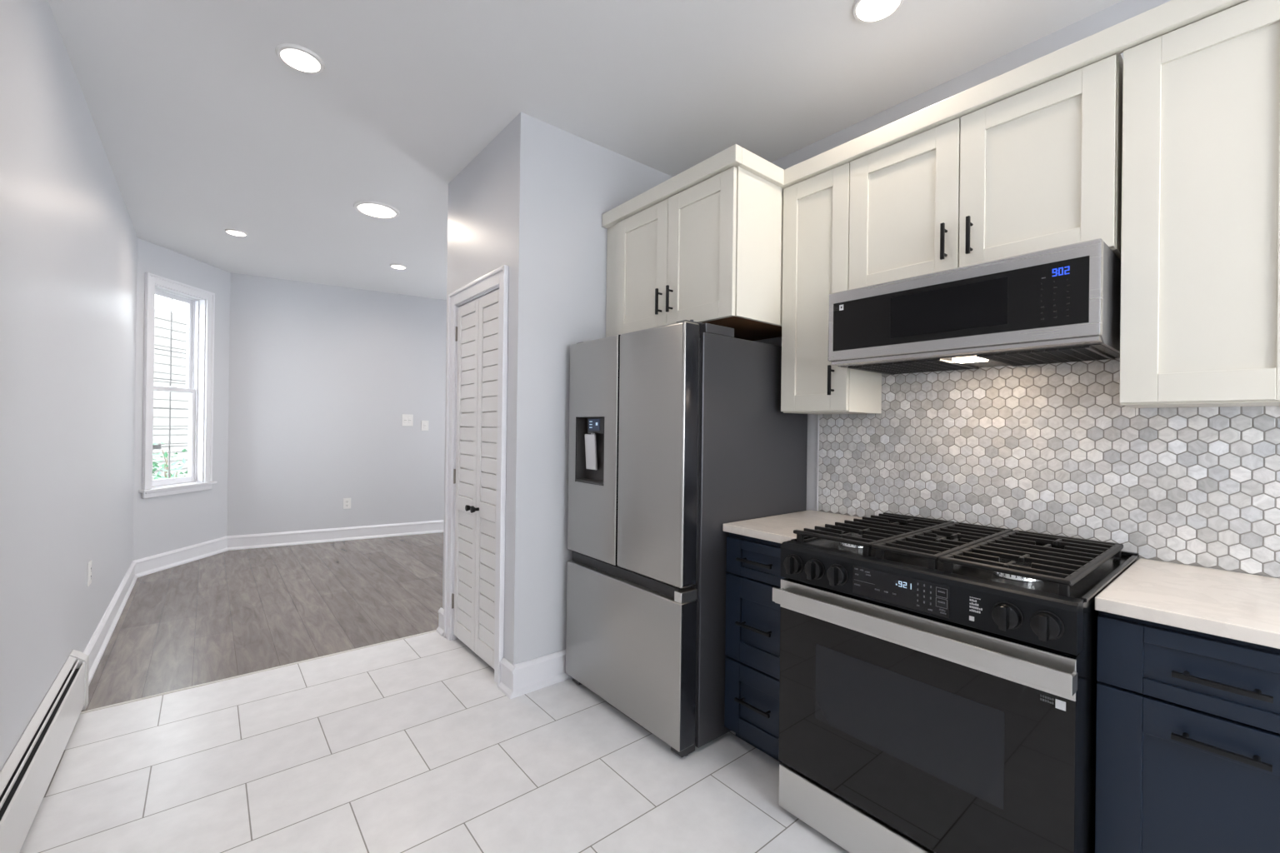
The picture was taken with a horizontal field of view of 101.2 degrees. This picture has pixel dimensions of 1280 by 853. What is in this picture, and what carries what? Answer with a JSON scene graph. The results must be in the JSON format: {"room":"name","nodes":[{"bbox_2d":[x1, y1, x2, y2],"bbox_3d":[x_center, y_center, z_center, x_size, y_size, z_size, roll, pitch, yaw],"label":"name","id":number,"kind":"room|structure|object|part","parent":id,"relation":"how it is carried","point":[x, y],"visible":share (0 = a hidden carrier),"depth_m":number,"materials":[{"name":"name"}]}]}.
{"room":"kitchen","nodes":[
{"label":"kitchen","id":0,"kind":"room"},
{"bbox_2d":[0,0,137,771],"bbox_3d":[-1.679,-0.129,1.240,0.100,2.790,7.850,1,0,-39],"label":"wall","id":1,"kind":"structure","parent":0,"point":[68,237],"depth_m":2.02,"materials":[{"name":"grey paint"}]},
{"bbox_2d":[0,650,89,852],"bbox_3d":[-1.247,1.142,0.816,0.054,0.256,4.030,1,0,-39],"label":"baseboard heater","id":2,"kind":"object","parent":1,"relation":"attached to","point":[26,777],"visible":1,"depth_m":1.75,"materials":[{"name":"metal"}]},
{"bbox_3d":[-1.236,1.134,0.779,0.024,0.232,3.960,1,0,-39],"label":"panel","id":3,"kind":"part","parent":2,"relation":"part of","materials":[{"name":"metal"}]},
{"bbox_2d":[87,560,91,586],"bbox_3d":[-2.808,0.749,2.682,0.009,0.118,0.075,1,0,-39],"label":"wall outlet","id":4,"kind":"object","parent":1,"relation":"attached to","point":[89,564],"visible":1,"depth_m":2.66,"materials":[{"name":"white plastic"}]},
{"bbox_2d":[83,560,137,686],"bbox_3d":[-3.338,1.178,3.335,0.030,0.142,2.514,1,0,-39],"label":"baseboard","id":5,"kind":"structure","parent":1,"relation":"attached to","point":[95,649],"depth_m":3.14,"materials":[{"name":"white paint"}]},
{"bbox_2d":[133,237,230,560],"bbox_3d":[-4.203,-0.154,4.789,0.140,2.790,1.073,1,0,0],"label":"wall","id":6,"kind":"structure","parent":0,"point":[162,524],"depth_m":4.78,"materials":[{"name":"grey paint"}]},
{"bbox_2d":[138,272,217,499],"bbox_3d":[-4.176,-0.342,4.714,0.190,1.886,0.747,1,0,0],"label":"window","id":7,"kind":"structure","parent":6,"relation":"attached to","point":[201,303],"depth_m":4.93,"materials":[{"name":"white paint"}]},
{"bbox_2d":[152,299,188,478],"bbox_3d":[-4.445,-0.162,4.903,0.035,2.200,2.000,1,0,0],"label":"guard","id":8,"kind":"object","parent":7,"relation":"attached to","point":[154,447],"visible":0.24,"depth_m":4.96,"materials":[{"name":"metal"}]},
{"bbox_3d":[-4.247,-0.758,4.715,0.026,0.886,0.519,1,0,0],"label":"sash","id":9,"kind":"part","parent":7,"relation":"part of","materials":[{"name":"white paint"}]},
{"bbox_3d":[-4.219,0.084,4.714,0.026,0.873,0.519,1,0,0],"label":"sash","id":10,"kind":"part","parent":7,"relation":"part of","materials":[{"name":"white paint"}]},
{"bbox_3d":[-4.167,0.535,4.713,0.150,0.026,0.747,1,0,0],"label":"sill","id":11,"kind":"part","parent":7,"relation":"part of","materials":[{"name":"white paint"}]},
{"bbox_2d":[134,536,228,577],"bbox_3d":[-4.135,1.171,4.786,0.030,0.142,0.973,1,0,0],"label":"baseboard","id":12,"kind":"structure","parent":6,"relation":"attached to","point":[149,565],"depth_m":4.71,"materials":[{"name":"white paint"}]},
{"bbox_2d":[81,532,443,711],"bbox_3d":[-2.046,1.299,5.013,4.360,0.059,3.675,1,0,-39],"label":"floor","id":13,"kind":"structure","parent":0,"point":[227,614],"depth_m":3.60,"materials":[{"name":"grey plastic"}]},
{"bbox_2d":[226,272,446,536],"bbox_3d":[-2.656,-0.132,6.200,3.533,2.790,0.100,1,0,-30],"label":"wall","id":14,"kind":"structure","parent":0,"point":[323,378],"depth_m":5.73,"materials":[{"name":"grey paint"}]},
{"bbox_2d":[227,520,444,550],"bbox_3d":[-2.639,1.192,6.142,3.483,0.142,0.030,1,0,-30],"label":"baseboard","id":15,"kind":"structure","parent":14,"relation":"attached to","point":[319,536],"depth_m":5.71,"materials":[{"name":"white paint"}]},
{"bbox_2d":[343,498,350,509],"bbox_3d":[-3.235,0.850,5.802,0.075,0.118,0.009,1,0,-30],"label":"wall outlet","id":16,"kind":"object","parent":14,"relation":"attached to","point":[347,502],"visible":1,"depth_m":5.80,"materials":[{"name":"white plastic"}]},
{"bbox_2d":[401,414,413,426],"bbox_3d":[-2.703,-0.072,6.108,0.118,0.135,0.011,1,0,-30],"label":"light switch","id":17,"kind":"object","parent":14,"relation":"attached to","point":[407,420],"visible":1,"depth_m":6.11,"materials":[{"name":"white plastic"}]},
{"bbox_2d":[420,420,428,430],"bbox_3d":[-2.540,-0.010,6.205,0.080,0.118,0.011,1,0,-30],"label":"light switch","id":18,"kind":"object","parent":14,"relation":"attached to","point":[424,423],"visible":1,"depth_m":6.20,"materials":[{"name":"white plastic"}]},
{"bbox_2d":[19,631,849,852],"bbox_3d":[0.327,1.321,1.138,3.100,0.060,5.325,1,0,-39],"label":"floor","id":19,"kind":"structure","parent":0,"point":[411,745],"depth_m":1.94,"materials":[{"name":"tile"}]},
{"bbox_2d":[80,630,436,714],"bbox_3d":[-1.868,1.267,2.784,1.562,0.008,0.018,1,0,-39],"label":"trim","id":20,"kind":"structure","parent":19,"relation":"on","point":[362,647],"depth_m":2.66,"materials":[{"name":"silver metal"}]},
{"bbox_2d":[565,320,807,757],"bbox_3d":[0.219,0.435,2.586,0.835,1.714,0.826,1,0,-39],"label":"refrigerator","id":21,"kind":"object","parent":19,"relation":"on","point":[679,432],"visible":0.94,"depth_m":2.20,"materials":[{"name":"grey metal"}]},
{"bbox_3d":[-0.075,0.959,2.349,0.090,0.566,0.826,1,0,-39],"label":"freezer drawer","id":22,"kind":"part","parent":21,"relation":"part of","materials":[{"name":"silver metal"}]},
{"bbox_2d":[724,532,785,763],"bbox_3d":[0.683,0.865,2.192,0.641,0.866,0.366,1,0,-39],"label":"base cabinet","id":23,"kind":"object","parent":19,"relation":"on","point":[753,565],"visible":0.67,"depth_m":2.04,"materials":[{"name":"blue paint"}]},
{"bbox_3d":[0.468,1.087,2.017,0.020,0.283,0.361,1,0,-39],"label":"drawer","id":24,"kind":"part","parent":23,"relation":"part of","materials":[{"name":"blue paint"}]},
{"bbox_3d":[0.435,1.073,2.013,0.036,0.011,0.162,1,0,-39],"label":"bar handle","id":25,"kind":"part","parent":23,"relation":"part of","materials":[{"name":"black metal"}]},
{"bbox_3d":[0.472,0.770,2.017,0.020,0.335,0.361,1,0,-39],"label":"drawer","id":26,"kind":"part","parent":23,"relation":"part of","materials":[{"name":"blue paint"}]},
{"bbox_3d":[0.439,0.774,2.014,0.036,0.011,0.162,1,0,-39],"label":"bar handle","id":27,"kind":"part","parent":23,"relation":"part of","materials":[{"name":"black metal"}]},
{"bbox_3d":[0.442,0.522,2.014,0.036,0.011,0.162,1,0,-39],"label":"bar handle","id":28,"kind":"part","parent":23,"relation":"part of","materials":[{"name":"black metal"}]},
{"bbox_3d":[0.475,0.523,2.018,0.020,0.142,0.361,1,0,-39],"label":"drawer","id":29,"kind":"part","parent":23,"relation":"part of","materials":[{"name":"blue paint"}]},
{"bbox_2d":[723,510,862,543],"bbox_3d":[0.697,0.416,2.197,0.626,0.031,0.370,1,0,-39],"label":"countertop","id":30,"kind":"structure","parent":23,"relation":"on","point":[778,528],"depth_m":2.14,"materials":[{"name":"white stone"}]},
{"bbox_2d":[772,512,1139,852],"bbox_3d":[0.992,0.829,1.686,0.808,0.943,0.784,1,0,-39],"label":"range","id":31,"kind":"object","parent":19,"relation":"on","point":[937,683],"visible":1,"depth_m":1.42,"materials":[{"name":"black metal"}]},
{"bbox_3d":[0.492,0.449,1.706,0.042,0.065,0.065,1,0,-39],"label":"knob","id":32,"kind":"part","parent":31,"relation":"part of","materials":[{"name":"black plastic"}]},
{"bbox_3d":[0.541,0.450,1.647,0.042,0.065,0.065,1,0,-39],"label":"knob","id":33,"kind":"part","parent":31,"relation":"part of","materials":[{"name":"black plastic"}]},
{"bbox_3d":[0.590,0.450,1.587,0.042,0.065,0.065,1,0,-39],"label":"knob","id":34,"kind":"part","parent":31,"relation":"part of","materials":[{"name":"black plastic"}]},
{"bbox_3d":[0.725,0.392,1.772,0.103,0.016,0.103,1,0,-39],"label":"burner","id":35,"kind":"part","parent":31,"relation":"part of","materials":[{"name":"metal"}]},
{"bbox_3d":[0.725,1.203,1.473,0.039,0.139,0.776,1,0,-39],"label":"drawer","id":36,"kind":"part","parent":31,"relation":"part of","materials":[{"name":"silver metal"}]},
{"bbox_3d":[0.719,0.456,1.463,0.003,0.082,0.264,1,0,-39],"label":"display glass","id":37,"kind":"part","parent":31,"relation":"part of","materials":[{"name":"black glass"}]},
{"bbox_3d":[0.701,0.558,1.445,0.048,0.049,0.778,1,0,-39],"label":"door handle","id":38,"kind":"part","parent":31,"relation":"part of","materials":[{"name":"silver metal"}]},
{"bbox_3d":[0.715,0.864,1.462,0.004,0.514,0.776,1,0,-39],"label":"oven glass","id":39,"kind":"part","parent":31,"relation":"part of","materials":[{"name":"black glass"}]},
{"bbox_3d":[0.731,0.818,1.475,0.037,0.609,0.776,1,0,-39],"label":"oven door","id":40,"kind":"part","parent":31,"relation":"part of","materials":[{"name":"black glass"}]},
{"bbox_3d":[0.740,0.448,1.479,0.057,0.113,0.778,1,0,-39],"label":"control panel","id":41,"kind":"part","parent":31,"relation":"part of","materials":[{"name":"black metal"}]},
{"bbox_2d":[790,521,1139,609],"bbox_3d":[1.037,0.405,1.720,0.704,0.032,0.784,1,0,-39],"label":"cooktop","id":42,"kind":"object","parent":31,"relation":"in","point":[1086,590],"depth_m":1.45,"materials":[{"name":"black metal"}]},
{"bbox_3d":[0.868,0.453,1.249,0.042,0.065,0.065,1,0,-39],"label":"knob","id":43,"kind":"part","parent":31,"relation":"part of","materials":[{"name":"black plastic"}]},
{"bbox_3d":[1.017,0.395,1.417,0.115,0.016,0.115,1,0,-39],"label":"burner","id":44,"kind":"part","parent":31,"relation":"part of","materials":[{"name":"metal"}]},
{"bbox_3d":[0.917,0.453,1.190,0.042,0.065,0.065,1,0,-39],"label":"knob","id":45,"kind":"part","parent":31,"relation":"part of","materials":[{"name":"black plastic"}]},
{"bbox_2d":[1095,610,1279,852],"bbox_3d":[1.433,0.872,1.281,0.641,0.866,0.402,1,0,-39],"label":"base cabinet","id":46,"kind":"object","parent":19,"relation":"on","point":[1187,722],"visible":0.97,"depth_m":1.14,"materials":[{"name":"blue paint"}]},
{"bbox_2d":[1095,558,1279,649],"bbox_3d":[1.452,0.424,1.279,0.626,0.031,0.424,1,0,-39],"label":"countertop","id":47,"kind":"structure","parent":46,"relation":"on","point":[1232,605],"depth_m":1.23,"materials":[{"name":"white stone"}]},
{"bbox_3d":[1.225,0.531,1.107,0.020,0.154,0.398,1,0,-39],"label":"drawer","id":48,"kind":"part","parent":46,"relation":"part of","materials":[{"name":"blue paint"}]},
{"bbox_3d":[1.202,0.669,1.089,0.036,0.011,0.140,1,0,-39],"label":"bar handle","id":49,"kind":"part","parent":46,"relation":"part of","materials":[{"name":"black metal"}]},
{"bbox_3d":[1.203,0.535,1.089,0.036,0.011,0.140,1,0,-39],"label":"bar handle","id":50,"kind":"part","parent":46,"relation":"part of","materials":[{"name":"black metal"}]},
{"bbox_2d":[442,112,673,664],"bbox_3d":[0.048,-0.103,3.675,2.458,2.790,0.984,1,0,-39],"label":"wall","id":51,"kind":"structure","parent":0,"point":[532,202],"depth_m":2.64,"materials":[{"name":"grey paint"}]},
{"bbox_2d":[451,289,499,669],"bbox_3d":[-0.912,0.267,2.897,0.072,1.953,0.630,1,0,-39],"label":"door","id":52,"kind":"structure","parent":51,"relation":"in","point":[477,328],"depth_m":2.89,"materials":[{"name":"white paint"}]},
{"bbox_3d":[-0.996,0.823,3.026,0.019,0.662,0.224,1,0,-39],"label":"louvre panel","id":53,"kind":"part","parent":52,"relation":"part of","materials":[{"name":"white paint"}]},
{"bbox_3d":[-0.984,-0.119,3.028,0.019,1.057,0.224,1,0,-39],"label":"louvre panel","id":54,"kind":"part","parent":52,"relation":"part of","materials":[{"name":"white paint"}]},
{"bbox_3d":[-0.942,0.450,2.908,0.042,0.034,0.034,1,0,-39],"label":"knob","id":55,"kind":"part","parent":52,"relation":"part of","materials":[{"name":"black metal"}]},
{"bbox_3d":[-0.896,0.451,2.852,0.042,0.034,0.034,1,0,-39],"label":"knob","id":56,"kind":"part","parent":52,"relation":"part of","materials":[{"name":"black metal"}]},
{"bbox_3d":[-0.800,0.825,2.788,0.019,0.662,0.204,1,0,-39],"label":"louvre panel","id":57,"kind":"part","parent":52,"relation":"part of","materials":[{"name":"white paint"}]},
{"bbox_3d":[-0.789,-0.117,2.790,0.019,1.057,0.204,1,0,-39],"label":"louvre panel","id":58,"kind":"part","parent":52,"relation":"part of","materials":[{"name":"white paint"}]},
{"bbox_2d":[443,265,508,686],"bbox_3d":[-0.881,0.241,2.922,0.126,2.077,0.784,1,0,-39],"label":"trim","id":59,"kind":"structure","parent":51,"relation":"attached to","point":[497,279],"depth_m":2.76,"materials":[{"name":"white paint"}]},
{"bbox_2d":[436,607,572,699],"bbox_3d":[-0.518,1.213,3.214,1.088,0.142,1.034,1,0,-39],"label":"baseboard","id":60,"kind":"structure","parent":51,"relation":"attached to","point":[517,680],"depth_m":2.57,"materials":[{"name":"white paint"}]},
{"bbox_2d":[47,0,1123,299],"bbox_3d":[-0.318,-1.554,2.963,4.360,0.100,9.000,1,0,-39],"label":"ceiling","id":61,"kind":"structure","parent":0,"point":[203,131],"depth_m":2.35,"materials":[{"name":"paint"}]},
{"bbox_2d":[225,228,247,236],"bbox_3d":[-3.192,-1.533,4.154,0.144,0.010,0.144,1,0,-39],"label":"recessed light","id":62,"kind":"object","parent":61,"relation":"in","point":[232,232],"visible":1,"depth_m":4.15,"materials":[{"name":"white plastic"}]},
{"bbox_2d":[275,43,324,74],"bbox_3d":[-1.400,-1.514,2.168,0.172,0.010,0.172,1,0,-39],"label":"recessed light","id":63,"kind":"object","parent":61,"relation":"in","point":[297,57],"visible":1,"depth_m":2.16,"materials":[{"name":"white plastic"}]},
{"bbox_2d":[353,200,399,219],"bbox_3d":[-1.843,-1.517,3.683,0.292,0.010,0.292,1,0,-39],"label":"recessed light","id":64,"kind":"object","parent":61,"relation":"in","point":[371,208],"visible":1,"depth_m":3.67,"materials":[{"name":"white plastic"}]},
{"bbox_2d":[390,264,406,269],"bbox_3d":[-2.294,-1.520,4.989,0.144,0.010,0.144,1,0,-39],"label":"recessed light","id":65,"kind":"object","parent":61,"relation":"in","point":[394,266],"visible":1,"depth_m":4.98,"materials":[{"name":"white plastic"}]},
{"bbox_2d":[852,0,903,23],"bbox_3d":[0.838,-1.486,1.849,0.168,0.010,0.168,1,0,-39],"label":"recessed light","id":66,"kind":"object","parent":61,"relation":"in","point":[864,11],"visible":1,"depth_m":1.87,"materials":[{"name":"white plastic"}]},
{"bbox_2d":[753,0,1277,578],"bbox_3d":[1.722,-0.085,1.686,0.280,2.790,4.216,1,0,-39],"label":"wall","id":67,"kind":"structure","parent":0,"point":[1124,10],"depth_m":2.23,"materials":[{"name":"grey paint"}]},
{"bbox_2d":[605,166,783,340],"bbox_3d":[0.318,-0.765,2.664,0.657,0.627,0.904,1,0,-39],"label":"upper cabinet","id":68,"kind":"object","parent":67,"relation":"attached to","point":[710,252],"visible":0.75,"depth_m":2.31,"materials":[{"name":"white paint"}]},
{"bbox_3d":[0.007,-0.758,2.597,0.020,0.605,0.395,1,0,-39],"label":"door","id":69,"kind":"part","parent":68,"relation":"part of","materials":[{"name":"white paint"}]},
{"bbox_3d":[0.087,-0.582,2.452,0.036,0.120,0.011,1,0,-39],"label":"bar handle","id":70,"kind":"part","parent":68,"relation":"part of","materials":[{"name":"black metal"}]},
{"bbox_3d":[0.134,-0.581,2.395,0.036,0.120,0.011,1,0,-39],"label":"bar handle","id":71,"kind":"part","parent":68,"relation":"part of","materials":[{"name":"black metal"}]},
{"bbox_3d":[0.260,-0.755,2.289,0.020,0.605,0.393,1,0,-39],"label":"door","id":72,"kind":"part","parent":68,"relation":"part of","materials":[{"name":"white paint"}]},
{"bbox_2d":[780,162,881,414],"bbox_3d":[0.826,-0.566,2.292,0.326,1.014,0.313,1,0,-39],"label":"upper cabinet","id":73,"kind":"object","parent":67,"relation":"attached to","point":[817,208],"visible":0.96,"depth_m":2.21,"materials":[{"name":"white paint"}]},
{"bbox_3d":[0.736,-0.559,2.216,0.020,0.989,0.309,1,0,-39],"label":"cabinet door","id":74,"kind":"part","parent":73,"relation":"part of","materials":[{"name":"white paint"}]},
{"bbox_3d":[0.771,-0.187,2.122,0.036,0.120,0.011,1,0,-39],"label":"bar handle","id":75,"kind":"part","parent":73,"relation":"part of","materials":[{"name":"black metal"}]},
{"bbox_2d":[601,0,1248,228],"bbox_3d":[0.699,-1.094,2.002,0.361,0.069,2.407,1,0,-39],"label":"crown molding","id":76,"kind":"structure","parent":73,"relation":"attached to","point":[1172,15],"depth_m":1.77,"materials":[{"name":"white paint"}]},
{"bbox_2d":[848,54,1123,289],"bbox_3d":[1.182,-0.786,1.863,0.326,0.565,0.797,1,0,-39],"label":"upper cabinet","id":77,"kind":"object","parent":67,"relation":"attached to","point":[1037,168],"visible":0.75,"depth_m":1.70,"materials":[{"name":"white paint"}]},
{"bbox_3d":[0.964,-0.782,1.942,0.020,0.540,0.393,1,0,-39],"label":"door","id":78,"kind":"part","parent":77,"relation":"part of","materials":[{"name":"white paint"}]},
{"bbox_3d":[1.042,-0.632,1.801,0.036,0.123,0.011,1,0,-39],"label":"bar handle","id":79,"kind":"part","parent":77,"relation":"part of","materials":[{"name":"black metal"}]},
{"bbox_3d":[1.091,-0.632,1.741,0.036,0.123,0.011,1,0,-39],"label":"bar handle","id":80,"kind":"part","parent":77,"relation":"part of","materials":[{"name":"black metal"}]},
{"bbox_2d":[828,238,1120,374],"bbox_3d":[1.130,-0.359,1.819,0.453,0.278,0.784,1,0,-39],"label":"microwave","id":81,"kind":"object","parent":77,"relation":"attached to","point":[1059,304],"visible":1,"depth_m":1.60,"materials":[{"name":"metal"}]},
{"bbox_3d":[0.956,-0.367,1.677,0.004,0.178,0.738,1,0,-39],"label":"door glass","id":82,"kind":"part","parent":81,"relation":"part of","materials":[{"name":"black glass"}]},
{"bbox_3d":[1.156,-0.225,1.842,0.377,0.002,0.760,1,0,-39],"label":"underside panel","id":83,"kind":"part","parent":81,"relation":"part of","materials":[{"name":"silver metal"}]},
{"bbox_3d":[1.217,-0.779,1.635,0.020,0.540,0.395,1,0,-39],"label":"door","id":84,"kind":"part","parent":77,"relation":"part of","materials":[{"name":"white paint"}]},
{"bbox_2d":[816,358,1279,578],"bbox_3d":[1.342,0.057,1.918,0.008,0.702,1.545,1,0,-39],"label":"backsplash","id":85,"kind":"structure","parent":67,"relation":"attached to","point":[1050,448],"depth_m":1.78,"materials":[{"name":"tile"}]},
{"bbox_2d":[1119,0,1279,408],"bbox_3d":[1.567,-0.561,1.419,0.290,1.007,0.359,1,0,-39],"label":"upper cabinet","id":86,"kind":"object","parent":67,"relation":"attached to","point":[1200,314],"visible":0.99,"depth_m":1.35,"materials":[{"name":"white paint"}]},
{"label":"outside","id":87,"kind":"structure","parent":0,"visible":0},
{"bbox_3d":[-5.541,1.679,7.052,7.887,0.100,8.838,1,0,-39],"label":"ground","id":88,"kind":"structure","parent":87,"visible":0},
{"bbox_2d":[152,441,187,479],"bbox_3d":[-5.176,0.889,5.756,1.106,1.491,1.590,1,0,0],"label":"shrub","id":89,"kind":"object","parent":88,"relation":"on","point":[154,464],"visible":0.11,"depth_m":5.86,"materials":[{"name":"green plant"}]},
{"bbox_3d":[-5.206,0.934,5.775,0.705,1.402,1.353,1,0,0],"label":"stem","id":90,"kind":"part","parent":89,"relation":"part of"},
{"bbox_2d":[152,308,189,479],"bbox_3d":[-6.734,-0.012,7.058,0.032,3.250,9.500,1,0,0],"label":"neighbouring house","id":91,"kind":"structure","parent":88,"relation":"on","point":[179,417],"depth_m":7.53,"materials":[{"name":"white"}]}
]}

